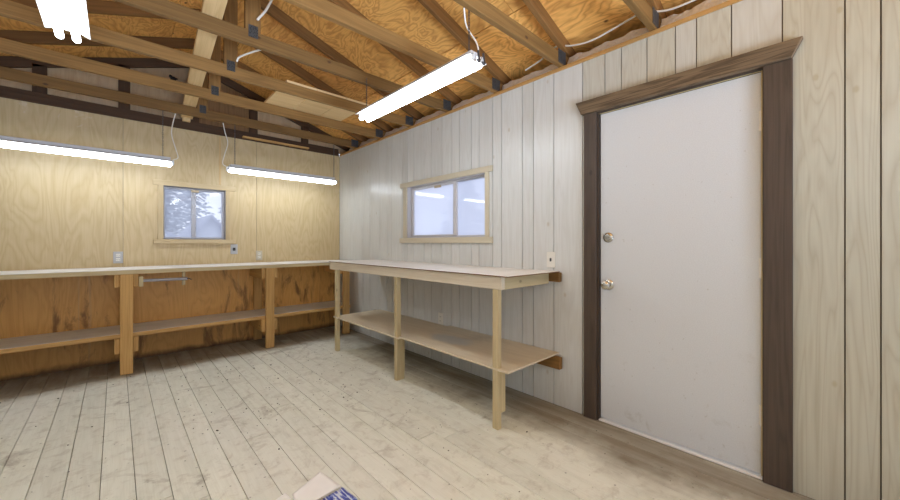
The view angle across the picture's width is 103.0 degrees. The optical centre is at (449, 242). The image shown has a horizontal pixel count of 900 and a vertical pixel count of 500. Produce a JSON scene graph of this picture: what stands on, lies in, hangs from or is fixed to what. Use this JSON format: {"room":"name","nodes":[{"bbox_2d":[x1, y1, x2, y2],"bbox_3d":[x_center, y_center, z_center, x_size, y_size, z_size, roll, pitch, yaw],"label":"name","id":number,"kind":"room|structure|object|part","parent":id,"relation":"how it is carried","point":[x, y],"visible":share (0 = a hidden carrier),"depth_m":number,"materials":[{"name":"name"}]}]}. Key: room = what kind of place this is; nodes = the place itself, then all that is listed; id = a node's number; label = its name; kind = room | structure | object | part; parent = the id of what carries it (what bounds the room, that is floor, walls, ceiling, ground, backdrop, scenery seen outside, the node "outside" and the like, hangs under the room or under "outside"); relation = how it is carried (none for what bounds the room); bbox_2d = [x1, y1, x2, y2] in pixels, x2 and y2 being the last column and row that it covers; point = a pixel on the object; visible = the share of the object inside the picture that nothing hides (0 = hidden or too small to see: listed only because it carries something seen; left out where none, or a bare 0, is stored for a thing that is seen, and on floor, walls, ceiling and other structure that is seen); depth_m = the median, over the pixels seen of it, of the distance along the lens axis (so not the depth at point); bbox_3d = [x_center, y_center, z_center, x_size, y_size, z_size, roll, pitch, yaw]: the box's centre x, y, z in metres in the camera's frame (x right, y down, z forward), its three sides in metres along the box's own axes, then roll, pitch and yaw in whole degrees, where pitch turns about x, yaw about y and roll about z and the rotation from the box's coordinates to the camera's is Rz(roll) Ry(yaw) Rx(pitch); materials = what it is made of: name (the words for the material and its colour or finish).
{"room":"workshop","nodes":[
{"label":"workshop","id":0,"kind":"room"},
{"bbox_2d":[0,97,339,380],"bbox_3d":[-2.907,-0.032,4.021,3.710,2.436,0.114,0,0,-43],"label":"wall","id":1,"kind":"structure","parent":0,"point":[58,211],"depth_m":3.67,"materials":[{"name":"brown wood"}]},
{"bbox_2d":[113,252,122,262],"bbox_3d":[-3.308,0.144,3.567,0.072,0.116,0.009,0,0,-43],"label":"power outlet","id":2,"kind":"object","parent":1,"relation":"attached to","point":[117,256],"visible":1,"depth_m":3.57,"materials":[{"name":"grey plastic"}]},
{"bbox_2d":[0,85,338,155],"bbox_3d":[-2.912,-1.302,4.011,3.490,0.104,0.122,0,0,-43],"label":"trim","id":3,"kind":"structure","parent":1,"relation":"on","point":[5,92],"depth_m":3.67,"materials":[{"name":"brown wood"}]},
{"bbox_2d":[0,56,349,150],"bbox_3d":[-2.894,-1.701,4.051,3.970,0.752,0.038,0,0,-43],"label":"roof truss","id":4,"kind":"object","parent":3,"relation":"on","point":[38,67],"visible":0.43,"depth_m":3.68,"materials":[{"name":"brown wood"}]},
{"bbox_2d":[242,136,308,148],"bbox_3d":[-2.208,-1.277,4.576,0.790,0.018,0.075,0,0,-43],"label":"stick","id":5,"kind":"object","parent":3,"relation":"on","point":[246,137],"visible":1,"depth_m":4.53,"materials":[{"name":"brown wood"}]},
{"bbox_2d":[153,179,235,242],"bbox_3d":[-2.865,-0.331,4.042,0.761,0.672,0.140,0,0,-43],"label":"window","id":6,"kind":"structure","parent":1,"relation":"in","point":[195,188],"depth_m":4.02,"materials":[{"name":"grey wood"}]},
{"bbox_3d":[-3.065,-0.326,3.791,0.047,0.576,0.014,0,0,-43],"label":"casing","id":7,"kind":"part","parent":6,"relation":"part of","materials":[{"name":"beige wood"}]},
{"bbox_3d":[-2.888,-0.329,4.055,0.564,0.561,0.054,0,0,-43],"label":"frame","id":8,"kind":"part","parent":6,"relation":"part of","materials":[{"name":"plastic"}]},
{"bbox_3d":[-2.829,-0.017,4.000,0.746,0.043,0.030,0,0,-43],"label":"sill casing","id":9,"kind":"part","parent":6,"relation":"part of","materials":[{"name":"beige wood"}]},
{"bbox_3d":[-2.833,-0.640,4.008,0.761,0.053,0.014,0,0,-43],"label":"head casing","id":10,"kind":"part","parent":6,"relation":"part of","materials":[{"name":"beige wood"}]},
{"bbox_3d":[-2.614,-0.326,4.212,0.042,0.576,0.014,0,0,-43],"label":"casing","id":11,"kind":"part","parent":6,"relation":"part of","materials":[{"name":"beige wood"}]},
{"bbox_2d":[231,244,237,253],"bbox_3d":[-2.567,0.073,4.257,0.072,0.116,0.012,0,0,-43],"label":"power outlet","id":12,"kind":"object","parent":1,"relation":"attached to","point":[234,247],"visible":1,"depth_m":4.26,"materials":[{"name":"grey plastic"}]},
{"bbox_2d":[256,251,261,259],"bbox_3d":[-2.369,0.154,4.443,0.072,0.116,0.009,0,0,-43],"label":"power outlet","id":13,"kind":"object","parent":1,"relation":"attached to","point":[258,253],"visible":1,"depth_m":4.44,"materials":[{"name":"beige plastic"}]},
{"bbox_2d":[0,68,346,153],"bbox_3d":[-2.972,-1.696,4.134,4.250,0.764,0.180,0,0,-43],"label":"wall","id":14,"kind":"structure","parent":0,"point":[177,74],"depth_m":3.87,"materials":[{"name":"brown wood"}]},
{"bbox_2d":[0,0,705,141],"bbox_3d":[-0.564,-1.617,1.553,4.270,1.005,7.400,0,0,-43],"label":"ceiling","id":15,"kind":"structure","parent":0,"point":[579,21],"depth_m":2.99,"materials":[{"name":"brown wood"}]},
{"bbox_2d":[0,325,814,499],"bbox_3d":[-0.579,1.216,1.518,3.740,0.060,6.970,0,0,-43],"label":"floor","id":16,"kind":"structure","parent":0,"point":[379,454],"depth_m":2.21,"materials":[{"name":"brown wood"}]},
{"bbox_2d":[0,260,350,375],"bbox_3d":[-2.698,0.713,3.778,3.476,0.945,0.526,0,0,-43],"label":"workbench","id":17,"kind":"object","parent":16,"relation":"on","point":[125,335],"visible":0.95,"depth_m":3.43,"materials":[{"name":"brown wood"}]},
{"bbox_3d":[-3.145,0.927,3.380,0.038,0.138,0.494,0,0,-43],"label":"cross rail","id":18,"kind":"part","parent":17,"relation":"part of","materials":[{"name":"brown wood"}]},
{"bbox_3d":[-3.145,0.342,3.380,0.038,0.118,0.494,0,0,-43],"label":"cross rail","id":19,"kind":"part","parent":17,"relation":"part of","materials":[{"name":"brown wood"}]},
{"bbox_3d":[-2.927,0.734,3.240,0.088,0.902,0.038,0,0,-43],"label":"post","id":20,"kind":"part","parent":17,"relation":"part of","materials":[{"name":"brown wood"}]},
{"bbox_3d":[-3.052,0.927,3.467,0.038,0.138,0.494,0,0,-43],"label":"cross rail","id":21,"kind":"part","parent":17,"relation":"part of","materials":[{"name":"brown wood"}]},
{"bbox_3d":[-3.052,0.342,3.467,0.038,0.118,0.494,0,0,-43],"label":"cross rail","id":22,"kind":"part","parent":17,"relation":"part of","materials":[{"name":"brown wood"}]},
{"bbox_2d":[0,262,329,279],"bbox_3d":[-2.698,0.264,3.778,3.476,0.036,0.526,0,0,-43],"label":"countertop","id":23,"kind":"structure","parent":17,"relation":"on","point":[97,273],"depth_m":3.30,"materials":[{"name":"beige wood"}]},
{"bbox_2d":[139,272,191,286],"bbox_3d":[-2.711,0.348,3.418,0.392,0.131,0.102,0,0,-43],"label":"pipe rail","id":24,"kind":"object","parent":17,"relation":"attached to","point":[183,278],"visible":0.94,"depth_m":3.41,"materials":[{"name":"grey metal"}]},
{"bbox_2d":[0,300,350,353],"bbox_3d":[-2.736,0.839,3.774,3.416,0.038,0.481,0,0,-43],"label":"shelf","id":25,"kind":"object","parent":17,"relation":"attached to","point":[40,341],"depth_m":3.47,"materials":[{"name":"brown wood"}]},
{"bbox_3d":[-2.372,0.734,4.415,0.088,0.902,0.038,0,0,-43],"label":"post","id":26,"kind":"part","parent":17,"relation":"part of","materials":[{"name":"brown wood"}]},
{"bbox_3d":[-2.263,0.927,4.204,0.038,0.138,0.494,0,0,-43],"label":"cross rail","id":27,"kind":"part","parent":17,"relation":"part of","materials":[{"name":"brown wood"}]},
{"bbox_3d":[-2.263,0.342,4.204,0.038,0.118,0.494,0,0,-43],"label":"cross rail","id":28,"kind":"part","parent":17,"relation":"part of","materials":[{"name":"brown wood"}]},
{"bbox_3d":[-2.045,0.734,4.063,0.088,0.902,0.038,0,0,-43],"label":"post","id":29,"kind":"part","parent":17,"relation":"part of","materials":[{"name":"brown wood"}]},
{"bbox_3d":[-2.169,0.927,4.290,0.038,0.138,0.494,0,0,-43],"label":"cross rail","id":30,"kind":"part","parent":17,"relation":"part of","materials":[{"name":"brown wood"}]},
{"bbox_3d":[-2.169,0.342,4.290,0.038,0.118,0.494,0,0,-43],"label":"cross rail","id":31,"kind":"part","parent":17,"relation":"part of","materials":[{"name":"brown wood"}]},
{"bbox_3d":[-1.583,0.342,4.838,0.038,0.118,0.494,0,0,-43],"label":"cross rail","id":32,"kind":"part","parent":17,"relation":"part of","materials":[{"name":"brown wood"}]},
{"bbox_3d":[-1.365,0.734,4.698,0.088,0.902,0.038,0,0,-43],"label":"post","id":33,"kind":"part","parent":17,"relation":"part of","materials":[{"name":"brown wood"}]},
{"bbox_2d":[276,493,290,499],"bbox_3d":[-0.786,1.183,1.578,0.100,0.006,0.233,0,0,-1],"label":"paper sheet","id":34,"kind":"object","parent":16,"relation":"on","point":[284,496],"visible":1,"depth_m":1.66,"materials":[{"name":"white paper"}]},
{"bbox_2d":[0,353,596,491],"bbox_3d":[-1.172,1.183,2.346,3.102,0.004,4.086,0,0,-43],"label":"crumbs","id":35,"kind":"object","parent":16,"relation":"on","point":[240,353],"visible":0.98,"depth_m":2.63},
{"bbox_2d":[292,472,339,499],"bbox_3d":[-0.666,1.178,1.712,0.178,0.008,0.215,0,0,42],"label":"paper sheet","id":36,"kind":"object","parent":16,"relation":"on","point":[320,485],"visible":1,"depth_m":1.72,"materials":[{"name":"white paper"}]},
{"bbox_2d":[321,487,357,499],"bbox_3d":[-0.484,1.176,1.589,0.175,0.007,0.244,0,0,-43],"label":"leaflet","id":37,"kind":"object","parent":16,"relation":"on","point":[342,493],"visible":1,"depth_m":1.66,"materials":[{"name":"blue paper"}]},
{"bbox_2d":[329,260,561,429],"bbox_3d":[-0.277,0.695,3.308,0.609,0.980,2.545,0,0,-43],"label":"workbench","id":38,"kind":"object","parent":16,"relation":"on","point":[504,356],"visible":1,"depth_m":2.81,"materials":[{"name":"brown wood"}]},
{"bbox_3d":[-1.239,0.740,3.942,0.042,0.890,0.045,0,0,-43],"label":"leg","id":39,"kind":"part","parent":38,"relation":"part of","materials":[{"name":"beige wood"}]},
{"bbox_2d":[333,309,445,338],"bbox_3d":[-0.647,0.816,3.712,0.598,0.012,1.260,0,0,-43],"label":"shelf","id":40,"kind":"object","parent":38,"relation":"attached to","point":[380,321],"depth_m":3.65,"materials":[{"name":"beige wood"}]},
{"bbox_3d":[-0.454,0.740,3.102,0.045,0.890,0.040,0,0,-43],"label":"leg","id":41,"kind":"part","parent":38,"relation":"part of","materials":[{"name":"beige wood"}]},
{"bbox_2d":[399,326,558,373],"bbox_3d":[0.179,0.802,2.827,0.598,0.012,1.160,0,0,-43],"label":"shelf","id":42,"kind":"object","parent":38,"relation":"attached to","point":[471,346],"depth_m":2.70,"materials":[{"name":"beige wood"}]},
{"bbox_3d":[0.300,0.740,2.289,0.038,0.890,0.046,0,0,-43],"label":"leg","id":43,"kind":"part","parent":38,"relation":"part of","materials":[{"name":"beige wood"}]},
{"bbox_3d":[0.522,0.255,2.458,0.516,0.082,0.038,0,0,-43],"label":"rail","id":44,"kind":"part","parent":38,"relation":"part of","materials":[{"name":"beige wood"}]},
{"bbox_2d":[340,0,899,499],"bbox_3d":[0.707,-0.032,2.786,0.110,2.436,6.870,0,0,-43],"label":"wall","id":45,"kind":"structure","parent":0,"point":[846,63],"depth_m":1.79,"materials":[{"name":"white wood"}]},
{"bbox_2d":[438,312,442,324],"bbox_3d":[-0.093,0.751,3.555,0.009,0.116,0.072,0,0,-43],"label":"power outlet","id":46,"kind":"object","parent":45,"relation":"attached to","point":[440,315],"visible":1,"depth_m":3.55,"materials":[{"name":"white plastic"}]},
{"bbox_2d":[399,165,492,242],"bbox_3d":[-0.060,-0.333,3.590,0.134,0.666,1.356,0,0,-43],"label":"window","id":47,"kind":"structure","parent":45,"relation":"in","point":[453,207],"depth_m":3.54,"materials":[{"name":"white"}]},
{"bbox_3d":[-0.498,-0.335,3.984,0.016,0.562,0.062,0,0,-43],"label":"casing","id":48,"kind":"part","parent":47,"relation":"part of","materials":[{"name":"beige wood"}]},
{"bbox_3d":[-0.176,-0.332,3.727,0.002,0.496,0.638,0,0,-43],"label":"pane","id":49,"kind":"part","parent":47,"relation":"part of","materials":[{"name":"white"}]},
{"bbox_3d":[-0.172,-0.333,3.722,0.022,0.528,0.717,0,0,-43],"label":"sash","id":50,"kind":"part","parent":47,"relation":"part of","materials":[{"name":"beige wood"}]},
{"bbox_3d":[-0.101,-0.027,3.552,0.024,0.054,1.356,0,0,-43],"label":"sill casing","id":51,"kind":"part","parent":47,"relation":"part of","materials":[{"name":"beige wood"}]},
{"bbox_3d":[-0.098,-0.641,3.554,0.018,0.050,1.356,0,0,-43],"label":"head casing","id":52,"kind":"part","parent":47,"relation":"part of","materials":[{"name":"beige wood"}]},
{"bbox_3d":[-0.029,-0.335,3.595,0.052,0.554,1.144,0,0,-43],"label":"frame","id":53,"kind":"part","parent":47,"relation":"part of","materials":[{"name":"beige wood"}]},
{"bbox_3d":[0.220,-0.333,3.343,0.001,0.524,0.411,0,0,-43],"label":"pane","id":54,"kind":"part","parent":47,"relation":"part of","materials":[{"name":"white"}]},
{"bbox_3d":[0.321,-0.335,3.106,0.016,0.562,0.044,0,0,-43],"label":"casing","id":55,"kind":"part","parent":47,"relation":"part of","materials":[{"name":"beige wood"}]},
{"bbox_2d":[339,0,742,155],"bbox_3d":[0.744,-1.263,2.732,0.108,0.026,6.740,0,0,-43],"label":"trim","id":56,"kind":"structure","parent":45,"relation":"on","point":[729,2],"depth_m":2.47,"materials":[{"name":"wood"}]},
{"bbox_2d":[0,30,368,147],"bbox_3d":[-2.528,-1.677,3.658,3.970,0.800,0.040,0,0,-43],"label":"roof truss","id":57,"kind":"object","parent":56,"relation":"on","point":[28,37],"visible":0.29,"depth_m":3.35,"materials":[{"name":"brown wood"}]},
{"bbox_2d":[0,113,178,166],"bbox_3d":[-3.148,-1.013,3.108,1.266,0.529,0.158,0,0,-43],"label":"lamp","id":58,"kind":"object","parent":57,"relation":"hanging from","point":[5,141],"visible":1,"depth_m":3.08,"materials":[{"name":"grey plastic"}]},
{"bbox_3d":[-2.701,-1.040,3.513,0.060,0.460,0.027,0,0,-43],"label":"cord","id":59,"kind":"part","parent":58,"relation":"part of","materials":[{"name":"beige plastic"}]},
{"bbox_3d":[-2.529,-1.691,3.659,0.090,0.649,0.037,0,0,-43],"label":"king post","id":60,"kind":"part","parent":57,"relation":"part of","materials":[{"name":"brown wood"}]},
{"bbox_3d":[-2.515,-1.362,3.645,0.056,0.078,0.003,0,0,-43],"label":"nail plate","id":61,"kind":"part","parent":57,"relation":"part of","materials":[{"name":"grey metal"}]},
{"bbox_2d":[222,123,336,184],"bbox_3d":[-1.949,-1.019,4.226,1.272,0.517,0.158,0,0,-43],"label":"lamp","id":62,"kind":"object","parent":57,"relation":"hanging from","point":[232,168],"visible":1,"depth_m":4.13,"materials":[{"name":"grey plastic"}]},
{"bbox_3d":[-2.391,-1.040,3.806,0.025,0.460,0.055,0,0,35],"label":"cord","id":63,"kind":"part","parent":62,"relation":"part of","materials":[{"name":"beige plastic"}]},
{"bbox_3d":[-1.276,-1.335,4.801,0.100,0.093,0.003,0,0,-43],"label":"nail plate","id":64,"kind":"part","parent":57,"relation":"part of","materials":[{"name":"grey metal"}]},
{"bbox_2d":[0,0,393,138],"bbox_3d":[-2.112,-1.677,3.212,3.970,0.800,0.040,0,0,-43],"label":"roof truss","id":65,"kind":"object","parent":56,"relation":"on","point":[213,92],"visible":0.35,"depth_m":3.01,"materials":[{"name":"brown wood"}]},
{"bbox_3d":[-2.113,-1.691,3.213,0.090,0.649,0.037,0,0,-43],"label":"king post","id":66,"kind":"part","parent":65,"relation":"part of","materials":[{"name":"brown wood"}]},
{"bbox_3d":[-2.099,-1.362,3.199,0.056,0.078,0.003,0,0,-43],"label":"nail plate","id":67,"kind":"part","parent":65,"relation":"part of","materials":[{"name":"grey metal"}]},
{"bbox_3d":[-0.860,-1.335,4.355,0.100,0.093,0.003,0,0,-43],"label":"nail plate","id":68,"kind":"part","parent":65,"relation":"part of","materials":[{"name":"grey metal"}]},
{"bbox_2d":[0,0,424,126],"bbox_3d":[-1.696,-1.677,2.766,3.970,0.800,0.040,0,0,-43],"label":"roof truss","id":69,"kind":"object","parent":56,"relation":"on","point":[229,68],"visible":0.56,"depth_m":2.77,"materials":[{"name":"brown wood"}]},
{"bbox_3d":[-1.697,-1.691,2.767,0.090,0.649,0.037,0,0,-43],"label":"king post","id":70,"kind":"part","parent":69,"relation":"part of","materials":[{"name":"brown wood"}]},
{"bbox_3d":[-1.683,-1.362,2.753,0.056,0.078,0.003,0,0,-43],"label":"nail plate","id":71,"kind":"part","parent":69,"relation":"part of","materials":[{"name":"grey metal"}]},
{"bbox_2d":[264,80,316,108],"bbox_3d":[-1.509,-1.377,3.362,0.262,0.019,0.645,0,0,-43],"label":"board","id":72,"kind":"object","parent":69,"relation":"on","point":[277,98],"visible":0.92,"depth_m":3.41,"materials":[{"name":"beige wood"}]},
{"bbox_2d":[293,89,345,115],"bbox_3d":[-1.310,-1.377,3.547,0.276,0.019,0.645,0,0,-43],"label":"board","id":73,"kind":"object","parent":69,"relation":"on","point":[307,106],"visible":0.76,"depth_m":3.59,"materials":[{"name":"beige wood"}]},
{"bbox_2d":[320,97,368,120],"bbox_3d":[-1.118,-1.377,3.727,0.244,0.019,0.645,0,0,-43],"label":"board","id":74,"kind":"object","parent":69,"relation":"on","point":[338,114],"visible":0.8,"depth_m":3.78,"materials":[{"name":"beige wood"}]},
{"bbox_3d":[-0.444,-1.335,3.909,0.100,0.093,0.003,0,0,-43],"label":"nail plate","id":75,"kind":"part","parent":69,"relation":"part of","materials":[{"name":"grey metal"}]},
{"bbox_2d":[114,0,462,111],"bbox_3d":[-1.280,-1.677,2.320,3.970,0.800,0.040,0,0,-43],"label":"roof truss","id":76,"kind":"object","parent":56,"relation":"on","point":[250,35],"visible":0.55,"depth_m":2.40,"materials":[{"name":"brown wood"}]},
{"bbox_2d":[36,0,90,42],"bbox_3d":[-1.491,-1.141,1.344,0.158,0.274,1.228,0,0,-43],"label":"lamp","id":77,"kind":"object","parent":76,"relation":"hanging from","point":[59,15],"visible":1,"depth_m":1.64,"materials":[{"name":"grey plastic"}]},
{"bbox_2d":[181,0,227,118],"bbox_3d":[-1.548,-1.386,2.296,0.105,0.037,4.238,0,0,-39],"label":"board","id":78,"kind":"object","parent":76,"relation":"on","point":[205,41],"visible":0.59,"depth_m":2.48,"materials":[{"name":"beige wood"}]},
{"bbox_2d":[182,117,190,121],"bbox_3d":[-2.881,-1.347,3.911,0.070,0.036,0.040,0,0,-43],"label":"block","id":79,"kind":"object","parent":78,"relation":"attached to","point":[184,119],"visible":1,"depth_m":3.90,"materials":[{"name":"beige wood"}]},
{"bbox_2d":[236,49,260,61],"bbox_3d":[-1.351,-1.303,2.464,0.366,0.040,0.014,0,0,25],"label":"cable","id":80,"kind":"object","parent":76,"relation":"attached to","point":[257,50],"visible":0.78,"depth_m":2.49,"materials":[{"name":"beige plastic"}]},
{"bbox_3d":[-1.281,-1.691,2.321,0.090,0.649,0.037,0,0,-43],"label":"king post","id":81,"kind":"part","parent":76,"relation":"part of","materials":[{"name":"brown wood"}]},
{"bbox_3d":[-1.267,-1.362,2.307,0.056,0.078,0.003,0,0,-43],"label":"nail plate","id":82,"kind":"part","parent":76,"relation":"part of","materials":[{"name":"grey metal"}]},
{"bbox_2d":[256,0,272,20],"bbox_3d":[-1.124,-1.632,2.277,0.228,0.413,0.076,0,0,25],"label":"cable","id":83,"kind":"object","parent":76,"relation":"hanging from","point":[270,1],"visible":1,"depth_m":2.32,"materials":[{"name":"beige plastic"}]},
{"bbox_3d":[-0.028,-1.335,3.463,0.100,0.093,0.003,0,0,-43],"label":"nail plate","id":84,"kind":"part","parent":76,"relation":"part of","materials":[{"name":"grey metal"}]},
{"bbox_2d":[359,138,376,146],"bbox_3d":[-1.028,-1.323,4.642,0.058,0.095,0.563,0,0,-43],"label":"insulation","id":85,"kind":"object","parent":56,"relation":"on","point":[373,139],"visible":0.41,"depth_m":4.71},
{"bbox_2d":[384,126,407,136],"bbox_3d":[-0.612,-1.323,4.196,0.057,0.096,0.562,0,0,-43],"label":"insulation","id":86,"kind":"object","parent":56,"relation":"on","point":[402,127],"visible":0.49,"depth_m":4.25},
{"bbox_2d":[283,0,511,92],"bbox_3d":[-0.864,-1.677,1.874,3.970,0.800,0.040,0,0,-43],"label":"roof truss","id":87,"kind":"object","parent":56,"relation":"on","point":[325,9],"visible":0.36,"depth_m":2.45,"materials":[{"name":"brown wood"}]},
{"bbox_3d":[0.388,-1.335,3.017,0.100,0.093,0.003,0,0,-43],"label":"nail plate","id":88,"kind":"part","parent":87,"relation":"part of","materials":[{"name":"grey metal"}]},
{"bbox_2d":[415,111,445,123],"bbox_3d":[-0.196,-1.322,3.750,0.058,0.093,0.563,0,0,-43],"label":"insulation","id":89,"kind":"object","parent":56,"relation":"on","point":[437,113],"visible":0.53,"depth_m":3.78},
{"bbox_2d":[452,91,493,109],"bbox_3d":[0.220,-1.322,3.304,0.057,0.095,0.563,0,0,-43],"label":"insulation","id":90,"kind":"object","parent":56,"relation":"on","point":[479,96],"visible":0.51,"depth_m":3.32},
{"bbox_2d":[453,0,576,67],"bbox_3d":[-0.448,-1.677,1.428,3.970,0.800,0.040,0,0,-43],"label":"roof truss","id":91,"kind":"object","parent":56,"relation":"on","point":[483,9],"visible":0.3,"depth_m":2.34,"materials":[{"name":"brown wood"}]},
{"bbox_2d":[356,8,486,121],"bbox_3d":[-0.252,-1.109,2.347,0.158,0.338,1.262,0,0,-43],"label":"lamp","id":92,"kind":"object","parent":91,"relation":"hanging from","point":[469,62],"visible":1,"depth_m":2.18,"materials":[{"name":"grey plastic"}]},
{"bbox_3d":[0.105,-1.153,1.965,0.009,0.249,0.009,0,0,2],"label":"chain","id":93,"kind":"part","parent":92,"relation":"part of","materials":[{"name":"grey metal"}]},
{"bbox_3d":[0.118,-1.143,1.952,0.090,0.261,0.045,0,0,5],"label":"cord","id":94,"kind":"part","parent":92,"relation":"part of","materials":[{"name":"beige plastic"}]},
{"bbox_3d":[0.804,-1.335,2.571,0.100,0.093,0.003,0,0,-43],"label":"nail plate","id":95,"kind":"part","parent":91,"relation":"part of","materials":[{"name":"grey metal"}]},
{"bbox_2d":[502,64,557,89],"bbox_3d":[0.637,-1.323,2.857,0.058,0.095,0.563,0,0,-43],"label":"insulation","id":96,"kind":"object","parent":56,"relation":"on","point":[550,67],"visible":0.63,"depth_m":2.86},
{"bbox_2d":[567,28,649,63],"bbox_3d":[1.053,-1.323,2.412,0.058,0.095,0.563,0,0,-43],"label":"insulation","id":97,"kind":"object","parent":56,"relation":"on","point":[632,34],"visible":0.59,"depth_m":2.40},
{"bbox_2d":[623,0,666,30],"bbox_3d":[-0.032,-1.677,0.982,3.970,0.800,0.040,0,0,-43],"label":"roof truss","id":98,"kind":"object","parent":56,"relation":"on","point":[645,11],"visible":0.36,"depth_m":2.07,"materials":[{"name":"brown wood"}]},
{"bbox_2d":[525,0,695,70],"bbox_3d":[0.998,-1.414,2.436,0.029,0.102,1.182,0,0,-42],"label":"cable","id":99,"kind":"object","parent":98,"relation":"attached to","point":[690,1],"visible":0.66,"depth_m":2.35,"materials":[{"name":"beige plastic"}]},
{"bbox_3d":[1.221,-1.335,2.125,0.100,0.093,0.003,0,0,-43],"label":"nail plate","id":100,"kind":"part","parent":98,"relation":"part of","materials":[{"name":"grey metal"}]},
{"bbox_2d":[660,0,727,26],"bbox_3d":[1.469,-1.322,1.966,0.058,0.094,0.562,0,0,-43],"label":"insulation","id":101,"kind":"object","parent":56,"relation":"on","point":[706,4],"visible":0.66,"depth_m":2.05},
{"bbox_2d":[547,252,554,267],"bbox_3d":[0.746,0.124,2.651,0.016,0.116,0.072,0,0,-43],"label":"light switch","id":102,"kind":"object","parent":45,"relation":"attached to","point":[550,255],"visible":1,"depth_m":2.65,"materials":[{"name":"white plastic"}]},
{"bbox_2d":[576,36,802,492],"bbox_3d":[1.296,0.110,2.110,0.170,2.153,1.124,0,0,-43],"label":"door","id":103,"kind":"structure","parent":45,"relation":"in","point":[688,174],"depth_m":2.00,"materials":[{"name":"beige"}]},
{"bbox_3d":[0.952,0.154,2.426,0.022,2.062,0.087,0,0,-43],"label":"casing","id":104,"kind":"part","parent":103,"relation":"part of","materials":[{"name":"brown wood"}]},
{"bbox_3d":[1.020,0.274,2.333,0.072,0.068,0.068,0,0,-43],"label":"knob","id":105,"kind":"part","parent":103,"relation":"part of","materials":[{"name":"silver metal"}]},
{"bbox_3d":[1.265,-0.922,2.081,0.034,0.090,1.124,0,0,-43],"label":"head casing","id":106,"kind":"part","parent":103,"relation":"part of","materials":[{"name":"brown wood"}]},
{"bbox_3d":[1.592,0.154,1.739,0.022,2.062,0.107,0,0,-43],"label":"casing","id":107,"kind":"part","parent":103,"relation":"part of","materials":[{"name":"brown wood"}]},
{"label":"outside","id":108,"kind":"structure","parent":0,"visible":0},
{"bbox_3d":[-4.516,1.661,22.962,100.000,0.250,110.000,0,0,-43],"label":"ground","id":109,"kind":"structure","parent":108,"visible":0},
{"bbox_2d":[165,230,177,236],"bbox_3d":[-13.595,0.166,15.175,3.200,2.740,3.700,0,0,-43],"label":"house","id":110,"kind":"structure","parent":109,"relation":"on","point":[167,234],"depth_m":14.68,"materials":[{"name":"white"}]},
{"bbox_2d":[165,189,190,235],"bbox_3d":[-16.759,-2.504,21.057,3.481,8.083,3.666,0,0,17],"label":"tree","id":111,"kind":"object","parent":109,"relation":"on","point":[170,226],"visible":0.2,"depth_m":21.07,"materials":[{"name":"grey plant"}]},
{"bbox_2d":[169,191,215,234],"bbox_3d":[-19.880,-3.403,27.748,4.397,10.212,4.353,0,0,-43],"label":"tree","id":112,"kind":"object","parent":109,"relation":"on","point":[202,195],"visible":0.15,"depth_m":27.63,"materials":[{"name":"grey plant"}]},
{"bbox_2d":[177,214,220,237],"bbox_3d":[-11.998,0.141,17.349,2.400,2.790,4.700,0,0,-43],"label":"house","id":113,"kind":"structure","parent":109,"relation":"on","point":[206,226],"depth_m":15.89,"materials":[{"name":"white"}]}
]}

